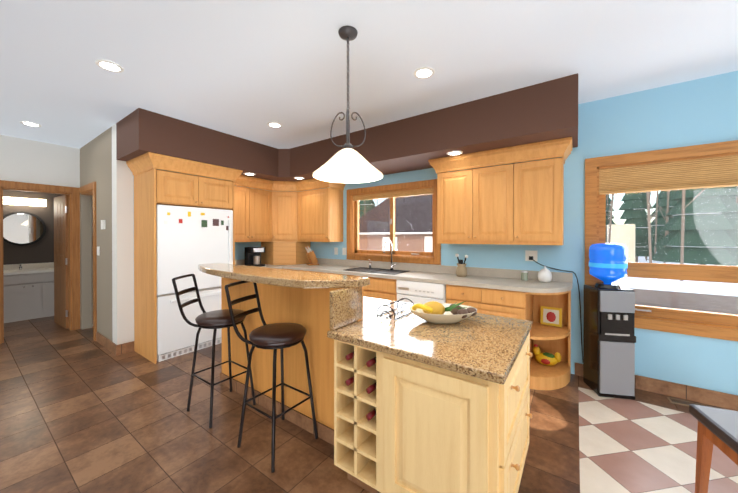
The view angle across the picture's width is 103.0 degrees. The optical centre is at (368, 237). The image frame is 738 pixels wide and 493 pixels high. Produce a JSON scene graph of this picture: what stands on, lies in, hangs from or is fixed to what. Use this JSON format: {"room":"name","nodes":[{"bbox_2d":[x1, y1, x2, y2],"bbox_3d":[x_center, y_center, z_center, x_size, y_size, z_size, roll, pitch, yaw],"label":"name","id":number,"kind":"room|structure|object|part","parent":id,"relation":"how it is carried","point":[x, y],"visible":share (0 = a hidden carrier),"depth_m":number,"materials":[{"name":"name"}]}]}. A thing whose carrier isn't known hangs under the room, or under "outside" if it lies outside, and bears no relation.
{"room":"kitchen","nodes":[
{"label":"kitchen","id":0,"kind":"room"},
{"bbox_2d":[3,190,62,264],"bbox_3d":[-6.376,0.012,5.306,0.120,2.800,2.620,0,0,35],"label":"wall","id":1,"kind":"structure","parent":0,"point":[41,250],"depth_m":5.43,"materials":[{"name":"paint"}]},
{"bbox_2d":[3,211,45,245],"bbox_3d":[-6.278,-0.168,5.310,0.025,0.620,0.590,0,0,35],"label":"mirror glass","id":2,"kind":"object","parent":1,"relation":"attached to","point":[21,228],"depth_m":5.31,"materials":[{"name":"white"}]},
{"bbox_3d":[-6.278,-0.168,5.310,0.025,0.620,0.590,0,0,35],"label":"mirror frame","id":3,"kind":"part","parent":2,"relation":"part of","materials":[{"name":"silver metal"}]},
{"bbox_2d":[3,197,45,206],"bbox_3d":[-6.258,-0.653,5.293,0.075,0.130,0.580,0,0,35],"label":"wall lamp","id":4,"kind":"object","parent":1,"relation":"attached to","point":[22,201],"visible":1,"depth_m":5.29,"materials":[{"name":"white glass"}]},
{"bbox_2d":[3,262,53,269],"bbox_3d":[-6.363,0.522,5.189,0.020,0.100,1.640,0,0,35],"label":"backsplash","id":5,"kind":"structure","parent":1,"relation":"attached to","point":[32,266],"depth_m":5.34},
{"bbox_2d":[0,135,92,328],"bbox_3d":[-5.089,0.018,3.834,0.120,2.800,7.060,0,0,35],"label":"wall","id":6,"kind":"structure","parent":0,"point":[28,161],"depth_m":4.23,"materials":[{"name":"white paint"}]},
{"bbox_2d":[80,124,133,344],"bbox_3d":[-3.772,0.017,4.156,1.900,2.800,0.165,0,0,35],"label":"wall","id":7,"kind":"structure","parent":0,"point":[96,159],"depth_m":3.72,"materials":[{"name":"beige paint"}]},
{"bbox_2d":[0,180,96,343],"bbox_3d":[-4.655,0.322,4.238,1.695,2.190,0.999,0,0,35],"label":"door frame","id":8,"kind":"structure","parent":7,"relation":"attached to","point":[73,193],"depth_m":4.51,"materials":[{"name":"brown wood"}]},
{"bbox_2d":[101,220,104,228],"bbox_3d":[-3.460,-0.172,3.817,0.100,0.120,0.024,0,0,35],"label":"switch plate","id":9,"kind":"object","parent":7,"relation":"attached to","point":[102,227],"depth_m":3.79,"materials":[{"name":"white plastic"}]},
{"bbox_2d":[96,332,118,355],"bbox_3d":[-3.398,1.356,3.789,0.882,0.125,0.012,0,0,35],"label":"baseboard","id":10,"kind":"structure","parent":7,"relation":"attached to","point":[112,347],"depth_m":3.73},
{"bbox_2d":[116,108,279,180],"bbox_3d":[-2.205,-1.163,4.081,0.740,0.440,1.860,0,0,35],"label":"soffit","id":11,"kind":"structure","parent":0,"point":[143,131],"depth_m":3.53,"materials":[{"name":"brown paint"}]},
{"bbox_2d":[133,169,288,259],"bbox_3d":[-2.323,0.015,4.717,0.180,2.800,2.425,0,0,35],"label":"wall","id":12,"kind":"structure","parent":0,"point":[240,250],"depth_m":4.85,"materials":[{"name":"blue paint"}]},
{"bbox_2d":[134,153,233,240],"bbox_3d":[-2.406,-0.452,3.875,0.646,0.972,0.897,0,0,35],"label":"upper cabinet","id":13,"kind":"object","parent":12,"relation":"attached to","point":[153,186],"depth_m":3.54,"materials":[{"name":"brown wood"}]},
{"bbox_2d":[233,257,261,264],"bbox_3d":[-1.970,0.409,5.041,0.018,0.100,1.448,0,0,35],"label":"backsplash","id":14,"kind":"structure","parent":12,"relation":"attached to","point":[238,262],"depth_m":4.84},
{"bbox_2d":[234,173,277,240],"bbox_3d":[-1.975,-0.456,4.698,0.401,0.972,0.868,0,0,35],"label":"upper cabinet","id":15,"kind":"object","parent":12,"relation":"attached to","point":[255,210],"depth_m":4.67,"materials":[{"name":"brown wood"}]},
{"bbox_2d":[258,241,309,264],"bbox_3d":[-1.472,0.261,5.204,0.610,0.392,0.590,0,0,35],"label":"appliance garage","id":16,"kind":"object","parent":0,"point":[276,252],"depth_m":4.99,"materials":[{"name":"brown wood"}]},
{"bbox_2d":[261,265,572,316],"bbox_3d":[-0.136,0.484,3.756,4.496,0.040,1.466,0,0,35],"label":"countertop","id":17,"kind":"structure","parent":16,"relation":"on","point":[514,294],"depth_m":3.19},
{"bbox_2d":[245,247,264,266],"bbox_3d":[-1.829,0.303,4.703,0.204,0.310,0.240,0,0,35],"label":"coffee maker","id":18,"kind":"object","parent":17,"relation":"on","point":[252,256],"visible":0.92,"depth_m":4.64,"materials":[{"name":"black plastic"}]},
{"bbox_2d":[305,247,318,264],"bbox_3d":[-0.962,0.300,4.956,0.212,0.314,0.120,0,0,-35],"label":"knife block","id":19,"kind":"object","parent":17,"relation":"on","point":[311,256],"visible":1,"depth_m":4.92,"materials":[{"name":"brown wood"}]},
{"bbox_2d":[344,240,408,274],"bbox_3d":[0.099,0.244,4.108,0.840,0.434,0.432,0,0,35],"label":"sink","id":20,"kind":"object","parent":17,"relation":"in","point":[391,270],"visible":1,"depth_m":4.12,"materials":[{"name":"silver metal"}]},
{"bbox_2d":[344,267,408,274],"bbox_3d":[0.098,0.457,4.108,0.840,0.008,0.430,0,0,35],"label":"basin","id":21,"kind":"object","parent":20,"relation":"in","point":[360,269],"depth_m":4.11,"materials":[{"name":"black"}]},
{"bbox_2d":[383,240,395,269],"bbox_3d":[0.290,0.240,4.073,0.095,0.426,0.238,0,0,35],"label":"faucet","id":22,"kind":"object","parent":17,"relation":"on","point":[391,267],"depth_m":4.15,"materials":[{"name":"silver metal"}]},
{"bbox_2d":[455,254,467,276],"bbox_3d":[1.117,0.327,3.541,0.150,0.272,0.130,0,0,35],"label":"utensil crock","id":23,"kind":"object","parent":17,"relation":"on","point":[461,269],"visible":1,"depth_m":3.50,"materials":[{"name":"beige ceramic"}]},
{"bbox_2d":[521,271,527,280],"bbox_3d":[1.710,0.414,3.226,0.066,0.100,0.068,0,0,35],"label":"jar","id":24,"kind":"object","parent":17,"relation":"on","point":[524,275],"visible":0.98,"depth_m":3.20,"materials":[{"name":"clear glass"}]},
{"bbox_2d":[538,266,551,282],"bbox_3d":[1.857,0.383,3.097,0.136,0.165,0.136,0,0,35],"label":"diffuser","id":25,"kind":"object","parent":17,"relation":"on","point":[544,274],"visible":1,"depth_m":3.05,"materials":[{"name":"white ceramic"}]},
{"bbox_2d":[0,316,737,492],"bbox_3d":[-2.027,1.468,1.677,12.980,0.080,7.420,0,0,35],"label":"floor","id":26,"kind":"structure","parent":0,"point":[82,411],"depth_m":2.10,"materials":[{"name":"tile"}]},
{"bbox_2d":[3,270,53,322],"bbox_3d":[-6.141,1.013,5.035,0.562,0.800,1.600,0,0,35],"label":"bathroom vanity","id":27,"kind":"object","parent":26,"relation":"on","point":[28,291],"depth_m":5.03,"materials":[{"name":"beige paint"}]},
{"bbox_2d":[3,266,53,273],"bbox_3d":[-6.142,0.592,5.033,0.560,0.039,1.640,0,0,35],"label":"countertop","id":28,"kind":"structure","parent":27,"relation":"on","point":[44,267],"depth_m":5.09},
{"bbox_2d":[156,204,232,361],"bbox_3d":[-2.378,0.516,3.860,0.662,1.795,0.895,0,0,35],"label":"fridge","id":29,"kind":"object","parent":26,"relation":"on","point":[189,240],"visible":0.65,"depth_m":3.57,"materials":[{"name":"white metal"}]},
{"bbox_2d":[201,220,223,226],"bbox_3d":[-2.034,-0.184,3.823,0.002,0.095,0.285,0,0,35],"label":"photo","id":30,"kind":"object","parent":29,"relation":"attached to","point":[204,223],"depth_m":3.82,"materials":[{"name":"green"}]},
{"bbox_2d":[213,219,227,229],"bbox_3d":[-1.972,-0.174,3.911,0.002,0.145,0.220,0,0,35],"label":"photo","id":31,"kind":"object","parent":29,"relation":"attached to","point":[218,224],"depth_m":3.91,"materials":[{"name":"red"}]},
{"bbox_2d":[172,274,255,427],"bbox_3d":[-1.325,0.868,2.443,0.531,1.107,0.513,0,0,35],"label":"stool","id":32,"kind":"object","parent":26,"relation":"on","point":[215,320],"visible":0.98,"depth_m":2.40,"materials":[{"name":"black metal"}]},
{"bbox_3d":[-1.231,0.659,2.452,0.380,0.061,0.380,0,0,35],"label":"seat","id":33,"kind":"part","parent":32,"relation":"part of","materials":[{"name":"brown leather"}]},
{"bbox_2d":[225,281,317,472],"bbox_3d":[-0.709,0.870,2.057,0.540,1.107,0.453,0,0,35],"label":"stool","id":34,"kind":"object","parent":26,"relation":"on","point":[276,336],"visible":0.98,"depth_m":1.99,"materials":[{"name":"black metal"}]},
{"bbox_3d":[-0.629,0.661,2.039,0.379,0.061,0.379,0,0,35],"label":"seat","id":35,"kind":"part","parent":34,"relation":"part of","materials":[{"name":"brown leather"}]},
{"bbox_2d":[220,266,532,492],"bbox_3d":[-0.265,0.868,2.279,2.644,1.114,0.890,0,0,35],"label":"kitchen island","id":36,"kind":"object","parent":26,"relation":"on","point":[411,403],"depth_m":1.58,"materials":[{"name":"brown wood"}]},
{"bbox_2d":[198,263,369,294],"bbox_3d":[-0.880,0.285,2.324,1.900,0.050,0.387,0,0,35],"label":"island countertop","id":37,"kind":"structure","parent":36,"relation":"on","point":[320,283],"depth_m":2.03,"materials":[{"name":"brown stone"}]},
{"bbox_3d":[-0.744,0.867,2.412,1.684,1.115,0.052,0,0,35],"label":"bar panel","id":38,"kind":"part","parent":36,"relation":"part of","materials":[{"name":"brown wood"}]},
{"bbox_2d":[376,298,413,319],"bbox_3d":[0.193,0.493,2.076,0.148,0.090,0.288,0,0,35],"label":"wire rack","id":39,"kind":"object","parent":36,"relation":"on","point":[380,315],"visible":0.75,"depth_m":2.03,"materials":[{"name":"black metal"}]},
{"bbox_2d":[408,301,476,323],"bbox_3d":[0.474,0.471,1.902,0.404,0.137,0.355,0,0,35],"label":"fruit bowl","id":40,"kind":"object","parent":36,"relation":"on","point":[434,312],"visible":1,"depth_m":1.84,"materials":[{"name":"beige ceramic"}]},
{"bbox_2d":[366,293,389,299],"bbox_3d":[0.266,0.960,3.995,0.583,0.914,0.616,0,0,35],"label":"base cabinet","id":41,"kind":"object","parent":26,"relation":"on","point":[386,296],"depth_m":3.71,"materials":[{"name":"brown wood"}]},
{"bbox_2d":[390,297,445,303],"bbox_3d":[0.712,0.963,3.643,0.678,0.912,0.585,0,0,35],"label":"base cabinet","id":42,"kind":"object","parent":26,"relation":"on","point":[414,299],"depth_m":3.44,"materials":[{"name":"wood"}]},
{"bbox_2d":[396,280,445,303],"bbox_3d":[0.742,0.913,3.621,0.605,0.813,0.585,0,0,35],"label":"dishwasher","id":43,"kind":"object","parent":42,"relation":"in","point":[418,291],"depth_m":3.37,"materials":[{"name":"white metal"}]},
{"bbox_2d":[446,301,533,387],"bbox_3d":[1.333,0.963,3.241,0.780,0.914,0.616,0,0,35],"label":"base cabinet","id":44,"kind":"object","parent":26,"relation":"on","point":[496,312],"depth_m":2.92,"materials":[{"name":"brown wood"}]},
{"bbox_2d":[533,344,560,365],"bbox_3d":[1.817,1.204,2.998,0.250,0.193,0.140,0,0,35],"label":"hen","id":45,"kind":"object","parent":44,"relation":"in","point":[546,358],"visible":1,"depth_m":2.96,"materials":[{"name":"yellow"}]},
{"bbox_2d":[540,306,561,326],"bbox_3d":[1.921,0.828,3.094,0.190,0.189,0.054,0,0,35],"label":"frame","id":46,"kind":"object","parent":44,"relation":"in","point":[560,317],"visible":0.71,"depth_m":3.08,"materials":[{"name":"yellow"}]},
{"bbox_2d":[543,309,558,323],"bbox_3d":[1.916,0.826,3.086,0.140,0.138,0.032,0,0,35],"label":"decor","id":47,"kind":"object","parent":46,"relation":"attached to","point":[555,312],"visible":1,"depth_m":3.09,"materials":[{"name":"white paper"}]},
{"bbox_2d":[546,312,555,321],"bbox_3d":[1.914,0.831,3.084,0.086,0.106,0.024,0,0,35],"label":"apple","id":48,"kind":"object","parent":47,"relation":"attached to","point":[551,316],"visible":1,"depth_m":3.08,"materials":[{"name":"red"}]},
{"bbox_2d":[583,243,635,399],"bbox_3d":[2.224,0.735,2.731,0.290,1.369,0.298,0,0,11],"label":"water cooler","id":49,"kind":"object","parent":26,"relation":"on","point":[609,339],"visible":1,"depth_m":2.61,"materials":[{"name":"black"}]},
{"bbox_2d":[589,243,627,283],"bbox_3d":[2.226,0.248,2.737,0.280,0.396,0.280,0,0,35],"label":"bottle","id":50,"kind":"object","parent":49,"relation":"on","point":[608,263],"depth_m":2.64,"materials":[{"name":"blue plastic"}]},
{"bbox_2d":[667,397,711,406],"bbox_3d":[2.746,1.421,2.503,0.270,0.006,0.100,0,0,31],"label":"floor vent","id":51,"kind":"object","parent":26,"relation":"in","point":[680,403],"visible":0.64,"depth_m":2.53,"materials":[{"name":"gold metal"}]},
{"bbox_2d":[670,398,708,406],"bbox_3d":[2.743,1.418,2.505,0.233,0.001,0.060,0,0,31],"label":"floor air vent slots","id":52,"kind":"object","parent":51,"relation":"on","point":[685,402],"visible":0.69,"depth_m":2.52,"materials":[{"name":"black metal"}]},
{"bbox_2d":[689,404,737,492],"bbox_3d":[1.930,0.938,1.325,0.500,0.978,0.500,0,0,21],"label":"table","id":53,"kind":"object","parent":26,"relation":"on","point":[718,427],"visible":1,"depth_m":1.54,"materials":[{"name":"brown wood"}]},
{"bbox_3d":[1.930,0.954,1.325,0.597,0.060,0.597,0,0,35],"label":"seat","id":54,"kind":"part","parent":53,"relation":"part of","materials":[{"name":"grey leather"}]},
{"bbox_2d":[0,0,737,148],"bbox_3d":[-2.027,-1.422,1.664,12.980,0.100,7.420,0,0,35],"label":"ceiling","id":55,"kind":"structure","parent":0,"point":[247,69],"depth_m":2.22,"materials":[{"name":"paint"}]},
{"bbox_2d":[20,121,41,126],"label":"recessed light","id":56,"kind":"object","parent":55,"relation":"in","point":[21,122],"depth_m":3.52,"materials":[{"name":"white"}]},
{"bbox_2d":[95,60,123,72],"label":"recessed light","id":57,"kind":"object","parent":55,"relation":"in","point":[97,62],"depth_m":2.33,"materials":[{"name":"white"}]},
{"bbox_2d":[267,122,281,127],"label":"recessed light","id":58,"kind":"object","parent":55,"relation":"in","point":[269,122],"depth_m":3.55,"materials":[{"name":"white"}]},
{"bbox_2d":[312,25,382,182],"bbox_3d":[-0.140,-0.880,1.962,0.472,0.986,0.472,0,0,35],"label":"pendant lamp","id":59,"kind":"object","parent":55,"relation":"hanging from","point":[347,163],"visible":1,"depth_m":1.94,"materials":[{"name":"white glass"}]},
{"bbox_3d":[-0.140,-0.500,1.964,0.472,0.184,0.472,0,0,35],"label":"lamp shade","id":60,"kind":"part","parent":59,"relation":"part of","materials":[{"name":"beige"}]},
{"bbox_3d":[-0.140,-0.498,1.964,0.460,0.180,0.460,0,0,35],"label":"lamp shade","id":61,"kind":"part","parent":59,"relation":"part of","materials":[{"name":"white glass"}]},
{"bbox_3d":[-0.140,-0.439,1.964,0.104,0.104,0.104,0,0,35],"label":"bulb","id":62,"kind":"part","parent":59,"relation":"part of","materials":[{"name":"white glass"}]},
{"bbox_2d":[413,67,434,78],"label":"recessed light","id":63,"kind":"object","parent":55,"relation":"in","point":[422,68],"depth_m":2.41,"materials":[{"name":"white"}]},
{"bbox_2d":[272,73,577,180],"bbox_3d":[0.072,-1.162,4.012,4.540,0.440,0.805,0,0,35],"label":"soffit","id":64,"kind":"structure","parent":0,"point":[543,111],"depth_m":3.05,"materials":[{"name":"brown paint"}]},
{"bbox_2d":[446,151,462,155],"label":"recessed light","id":65,"kind":"object","parent":64,"relation":"attached to","point":[461,152],"depth_m":3.20,"materials":[{"name":"white"}]},
{"bbox_2d":[289,71,737,394],"bbox_3d":[0.062,0.015,4.627,12.980,2.800,0.180,0,0,35],"label":"wall","id":66,"kind":"structure","parent":0,"point":[700,111],"depth_m":2.77,"materials":[{"name":"blue paint"}]},
{"bbox_2d":[290,178,345,240],"bbox_3d":[-0.861,-0.457,4.917,0.775,0.972,0.400,0,0,35],"label":"upper cabinet","id":67,"kind":"object","parent":66,"relation":"attached to","point":[317,214],"depth_m":4.76,"materials":[{"name":"brown wood"}]},
{"bbox_2d":[347,179,440,264],"bbox_3d":[0.337,-0.214,4.400,1.600,1.140,0.232,0,0,35],"label":"window","id":68,"kind":"structure","parent":66,"relation":"in","point":[354,252],"depth_m":4.39,"materials":[{"name":"brown wood"}]},
{"bbox_2d":[353,188,433,200],"bbox_3d":[0.315,-0.639,4.367,1.390,0.080,0.028,0,0,35],"label":"blinds","id":69,"kind":"object","parent":68,"relation":"attached to","point":[425,191],"visible":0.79,"depth_m":4.30,"materials":[{"name":"brown wood"}]},
{"bbox_2d":[317,258,572,280],"bbox_3d":[0.538,0.412,4.167,3.870,0.100,0.018,0,0,35],"label":"backsplash","id":70,"kind":"structure","parent":66,"relation":"attached to","point":[532,275],"depth_m":3.81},
{"bbox_2d":[428,137,571,244],"bbox_3d":[1.416,-0.450,3.293,1.420,0.972,0.426,0,0,35],"label":"wall cabinet","id":71,"kind":"object","parent":66,"relation":"attached to","point":[516,203],"depth_m":3.10,"materials":[{"name":"brown wood"}]},
{"bbox_2d":[525,250,582,360],"bbox_3d":[1.974,0.706,3.147,0.534,1.130,0.034,0,0,35],"label":"outlet","id":72,"kind":"object","parent":66,"relation":"attached to","point":[530,257],"depth_m":3.24,"materials":[{"name":"black plastic"}]},
{"bbox_3d":[1.813,0.201,3.275,0.120,0.120,0.007,0,0,35],"label":"electrical outlet plate","id":73,"kind":"part","parent":72,"relation":"part of","materials":[{"name":"white plastic"}]},
{"bbox_2d":[575,363,737,410],"bbox_3d":[3.649,1.364,1.981,3.700,0.125,0.012,0,0,35],"label":"baseboard","id":74,"kind":"structure","parent":66,"relation":"attached to","point":[703,396],"depth_m":2.59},
{"bbox_2d":[585,140,737,341],"bbox_3d":[3.435,0.025,2.231,2.895,1.650,0.202,0,0,35],"label":"window","id":75,"kind":"structure","parent":66,"relation":"in","point":[723,326],"depth_m":2.66,"materials":[{"name":"brown wood"}]},
{"bbox_2d":[635,308,650,311],"bbox_3d":[3.304,0.683,2.251,1.900,0.015,0.025,0,0,35],"label":"handle","id":76,"kind":"object","parent":75,"relation":"attached to","point":[642,310],"visible":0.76,"depth_m":2.75,"materials":[{"name":"silver metal"}]},
{"bbox_2d":[599,155,737,194],"bbox_3d":[3.400,-0.556,2.178,2.665,0.257,0.055,0,0,35],"label":"window blind","id":77,"kind":"object","parent":75,"relation":"attached to","point":[721,171],"visible":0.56,"depth_m":2.64,"materials":[{"name":"brown wood"}]},
{"label":"outside","id":78,"kind":"structure","parent":0,"visible":0},
{"bbox_2d":[612,252,737,295],"bbox_3d":[58.967,1.419,83.321,240.000,1.510,195.990,0,0,35],"label":"ground","id":79,"kind":"structure","parent":78,"point":[704,287],"depth_m":13.40,"materials":[{"name":"white snow"}]},
{"bbox_2d":[359,234,431,251],"bbox_3d":[4.469,0.837,22.638,11.000,2.600,6.000,0,0,35],"label":"siding","id":80,"kind":"object","parent":79,"relation":"on","point":[369,245],"depth_m":20.61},
{"bbox_2d":[359,194,431,232],"bbox_3d":[4.469,-1.863,22.626,12.000,3.000,7.000,0,0,35],"label":"roof","id":81,"kind":"structure","parent":80,"relation":"on","point":[426,203],"depth_m":21.81,"materials":[{"name":"grey"}]},
{"bbox_2d":[359,232,431,251],"bbox_3d":[2.571,0.639,19.950,12.000,2.020,0.580,0,0,35],"label":"trim","id":82,"kind":"structure","parent":80,"relation":"attached to","point":[429,244],"depth_m":19.46,"materials":[{"name":"white"}]},
{"bbox_2d":[359,186,737,280],"bbox_3d":[14.719,-5.832,33.545,46.824,15.849,37.236,0,0,35],"label":"trees","id":83,"kind":"object","parent":79,"relation":"on","point":[694,237],"depth_m":18.47,"materials":[{"name":"green plant"}]},
{"bbox_2d":[607,224,736,265],"bbox_3d":[27.897,-0.060,22.000,16.000,4.400,8.000,0,0,35],"label":"shed","id":84,"kind":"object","parent":79,"relation":"on","point":[620,230],"depth_m":22.72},
{"bbox_2d":[628,288,737,314],"bbox_3d":[9.255,1.635,3.417,17.000,1.170,0.120,0,0,35],"label":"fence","id":85,"kind":"object","parent":79,"relation":"on","point":[646,293],"depth_m":5.59,"materials":[{"name":"grey wood"}]}
]}

